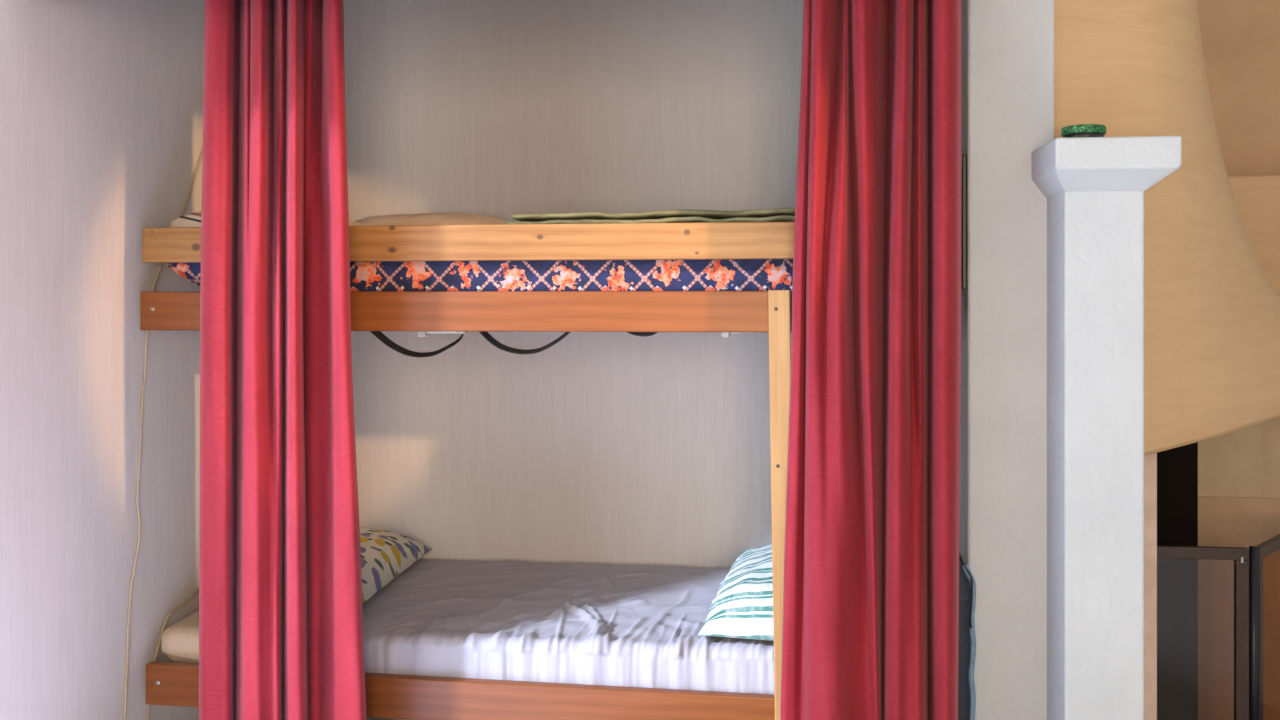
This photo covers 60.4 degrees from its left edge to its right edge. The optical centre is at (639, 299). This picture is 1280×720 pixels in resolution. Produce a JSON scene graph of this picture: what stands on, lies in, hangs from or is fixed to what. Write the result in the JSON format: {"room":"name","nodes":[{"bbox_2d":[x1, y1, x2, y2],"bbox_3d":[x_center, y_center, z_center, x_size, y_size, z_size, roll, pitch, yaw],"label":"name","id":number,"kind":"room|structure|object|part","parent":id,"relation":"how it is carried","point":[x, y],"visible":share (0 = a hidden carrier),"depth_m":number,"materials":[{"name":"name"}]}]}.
{"room":"dormitory","nodes":[
{"label":"dormitory","id":0,"kind":"room"},
{"bbox_2d":[0,0,203,719],"bbox_3d":[-1.618,-0.390,1.067,0.160,3.500,5.740,0,0,7],"label":"wall","id":1,"kind":"structure","parent":0,"point":[101,101],"depth_m":2.69,"materials":[{"name":"paint"}]},
{"bbox_2d":[123,150,201,719],"bbox_3d":[-1.300,0.316,3.028,0.008,1.576,0.418,0,0,7],"label":"cord","id":2,"kind":"object","parent":1,"relation":"attached to","point":[200,157],"visible":0.78,"depth_m":2.89,"materials":[{"name":"plastic"}]},
{"bbox_2d":[146,587,198,719],"bbox_3d":[-1.287,0.972,3.121,0.009,0.368,0.408,0,0,7],"label":"cord","id":3,"kind":"object","parent":1,"relation":"attached to","point":[197,589],"visible":0.59,"depth_m":3.00,"materials":[{"name":"fabric"}]},
{"bbox_3d":[-0.272,-0.855,2.655,2.130,0.024,0.024,0,0,7],"label":"curtain rod","id":4,"kind":"object","parent":1,"relation":"attached to","visible":0},
{"bbox_2d":[199,0,365,719],"bbox_3d":[-0.867,0.230,2.664,0.440,2.140,0.202,0,0,9],"label":"curtain","id":5,"kind":"object","parent":4,"relation":"hanging from","point":[281,637],"visible":1,"depth_m":2.61,"materials":[{"name":"red fabric"}]},
{"bbox_2d":[780,0,960,719],"bbox_3d":[0.549,0.230,2.479,0.432,2.140,0.206,0,0,-4],"label":"curtain","id":6,"kind":"object","parent":4,"relation":"hanging from","point":[871,593],"visible":1,"depth_m":2.44,"materials":[{"name":"red fabric"}]},
{"bbox_2d":[366,717,406,719],"bbox_3d":[1.146,1.410,1.174,6.400,0.100,6.600,0,0,7],"label":"floor","id":7,"kind":"structure","parent":0,"point":[367,718],"depth_m":3.57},
{"bbox_2d":[140,222,794,719],"bbox_3d":[-0.221,0.585,3.201,2.080,1.551,0.970,0,0,7],"label":"bunk bed","id":8,"kind":"object","parent":7,"relation":"on","point":[391,696],"visible":0.53,"depth_m":2.74,"materials":[{"name":"brown wood"}]},
{"bbox_2d":[370,331,463,357],"bbox_3d":[-0.635,0.093,3.025,0.334,0.129,0.028,0,0,7],"label":"strap","id":9,"kind":"object","parent":8,"relation":"hanging from","point":[378,334],"visible":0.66,"depth_m":3.02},
{"bbox_3d":[-0.265,1.016,2.765,2.065,0.129,0.030,0,0,7],"label":"rail","id":10,"kind":"part","parent":8,"relation":"part of","materials":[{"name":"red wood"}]},
{"bbox_3d":[-0.273,0.029,2.766,2.080,0.101,0.030,0,0,7],"label":"rail","id":11,"kind":"part","parent":8,"relation":"part of","materials":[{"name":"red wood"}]},
{"bbox_2d":[161,559,773,694],"bbox_3d":[-0.220,0.924,3.208,2.060,0.168,0.890,0,0,7],"label":"mattress","id":12,"kind":"object","parent":8,"relation":"on","point":[569,623],"visible":0.47,"depth_m":2.91,"materials":[{"name":"white fabric"}]},
{"bbox_2d":[360,527,431,603],"bbox_3d":[-0.962,0.792,3.376,0.474,0.144,0.709,0,0,7],"label":"pillow","id":13,"kind":"object","parent":12,"relation":"on","point":[385,555],"visible":0.2,"depth_m":3.36,"materials":[{"name":"fabric"}]},
{"bbox_2d":[698,543,773,640],"bbox_3d":[0.498,0.775,3.063,0.560,0.167,0.740,0,0,12],"label":"pillow","id":14,"kind":"object","parent":12,"relation":"on","point":[742,607],"visible":0.36,"depth_m":2.81,"materials":[{"name":"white fabric"}]},
{"bbox_2d":[166,259,792,290],"bbox_3d":[-0.211,-0.065,3.216,2.045,0.145,0.862,0,0,7],"label":"mattress","id":15,"kind":"object","parent":8,"relation":"on","point":[728,274],"visible":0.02,"depth_m":2.78,"materials":[{"name":"fabric"}]},
{"bbox_2d":[169,212,368,226],"bbox_3d":[-1.014,-0.190,3.050,0.460,0.099,0.300,0,0,7],"label":"folded blanket","id":16,"kind":"object","parent":15,"relation":"on","point":[192,219],"visible":0.04,"depth_m":2.93,"materials":[{"name":"beige fabric"}]},
{"bbox_2d":[353,212,509,225],"bbox_3d":[-0.626,-0.204,3.397,0.620,0.127,0.440,0,0,4],"label":"pillow","id":17,"kind":"object","parent":15,"relation":"on","point":[452,218],"visible":0.22,"depth_m":3.24,"materials":[{"name":"beige fabric"}]},
{"bbox_2d":[505,208,794,223],"bbox_3d":[0.176,-0.188,2.949,1.015,0.095,0.362,0,0,7],"label":"folded blanket","id":18,"kind":"object","parent":15,"relation":"on","point":[778,214],"visible":0.23,"depth_m":2.80,"materials":[{"name":"green fabric"}]},
{"bbox_2d":[480,332,569,353],"bbox_3d":[-0.302,0.088,2.986,0.325,0.119,0.026,0,0,7],"label":"strap","id":19,"kind":"object","parent":8,"relation":"hanging from","point":[486,335],"visible":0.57,"depth_m":2.99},
{"bbox_2d":[627,332,657,336],"bbox_3d":[-0.003,0.064,2.951,0.188,0.068,0.019,0,0,7],"label":"strap","id":20,"kind":"object","parent":8,"relation":"hanging from","point":[643,334],"visible":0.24,"depth_m":2.94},
{"bbox_3d":[0.347,0.668,2.663,0.074,1.384,0.030,0,0,7],"label":"post","id":21,"kind":"part","parent":8,"relation":"part of","materials":[{"name":"brown wood"}]},
{"bbox_2d":[958,552,975,719],"bbox_3d":[0.657,0.961,2.605,0.270,0.779,0.052,0,0,7],"label":"bag","id":22,"kind":"object","parent":7,"relation":"on","point":[966,692],"visible":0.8,"depth_m":2.57,"materials":[{"name":"blue fabric"}]},
{"bbox_2d":[1032,0,1279,719],"bbox_3d":[1.870,-0.390,3.039,1.820,3.500,1.655,0,0,7],"label":"fireplace","id":23,"kind":"object","parent":7,"relation":"on","point":[1163,311],"visible":0.96,"depth_m":2.62,"materials":[{"name":"white paint"}]},
{"bbox_2d":[1061,124,1105,137],"bbox_3d":[0.984,-0.368,2.441,0.093,0.032,0.093,0,0,7],"label":"tin","id":24,"kind":"object","parent":23,"relation":"on","point":[1083,130],"visible":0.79,"depth_m":2.40,"materials":[{"name":"green metal"}]},
{"bbox_2d":[1054,0,1279,455],"bbox_3d":[1.686,-0.885,3.161,0.948,2.511,1.727,0,0,26],"label":"hood","id":25,"kind":"object","parent":23,"relation":"attached to","point":[1132,68],"depth_m":2.65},
{"bbox_2d":[1157,534,1279,719],"bbox_3d":[1.657,0.954,2.920,0.748,0.663,0.167,0,0,-29],"label":"fire screen","id":26,"kind":"object","parent":23,"relation":"on","point":[1248,575],"visible":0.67,"depth_m":2.77,"materials":[{"name":"brown metal"}]},
{"bbox_3d":[1.548,0.954,2.776,0.021,0.663,0.020,0,0,7],"label":"hinge post","id":27,"kind":"part","parent":26,"relation":"part of","materials":[{"name":"black metal"}]},
{"bbox_3d":[1.750,0.956,2.973,0.550,0.659,0.018,0,0,-45],"label":"panel frame","id":28,"kind":"part","parent":26,"relation":"part of","materials":[{"name":"brown wood"}]},
{"bbox_2d":[343,0,802,567],"bbox_3d":[-0.144,-0.390,3.743,2.140,3.500,0.120,0,0,7],"label":"wall","id":29,"kind":"structure","parent":0,"point":[610,448],"depth_m":3.69,"materials":[{"name":"paint"}]},
{"bbox_2d":[959,0,1053,719],"bbox_3d":[0.968,-0.390,3.355,0.200,3.500,1.510,0,0,7],"label":"wall","id":30,"kind":"structure","parent":0,"point":[1007,46],"depth_m":2.61,"materials":[{"name":"white paint"}]},
{"bbox_2d":[961,155,966,287],"bbox_3d":[0.798,-0.188,2.830,0.014,0.318,0.412,0,0,7],"label":"wall panel","id":31,"kind":"object","parent":30,"relation":"attached to","point":[963,157],"visible":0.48,"depth_m":2.63,"materials":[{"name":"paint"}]},
{"bbox_2d":[1197,0,1279,175],"bbox_3d":[2.917,-0.390,3.945,3.533,3.500,0.120,0,0,7],"label":"wall","id":32,"kind":"structure","parent":0,"point":[1240,39],"depth_m":3.97,"materials":[{"name":"beige paint"}]},
{"bbox_2d":[1228,175,1279,294],"bbox_3d":[2.899,0.464,3.796,3.533,1.791,0.180,0,0,7],"label":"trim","id":33,"kind":"structure","parent":32,"relation":"attached to","point":[1257,197],"depth_m":3.79,"materials":[{"name":"beige wood"}]}
]}

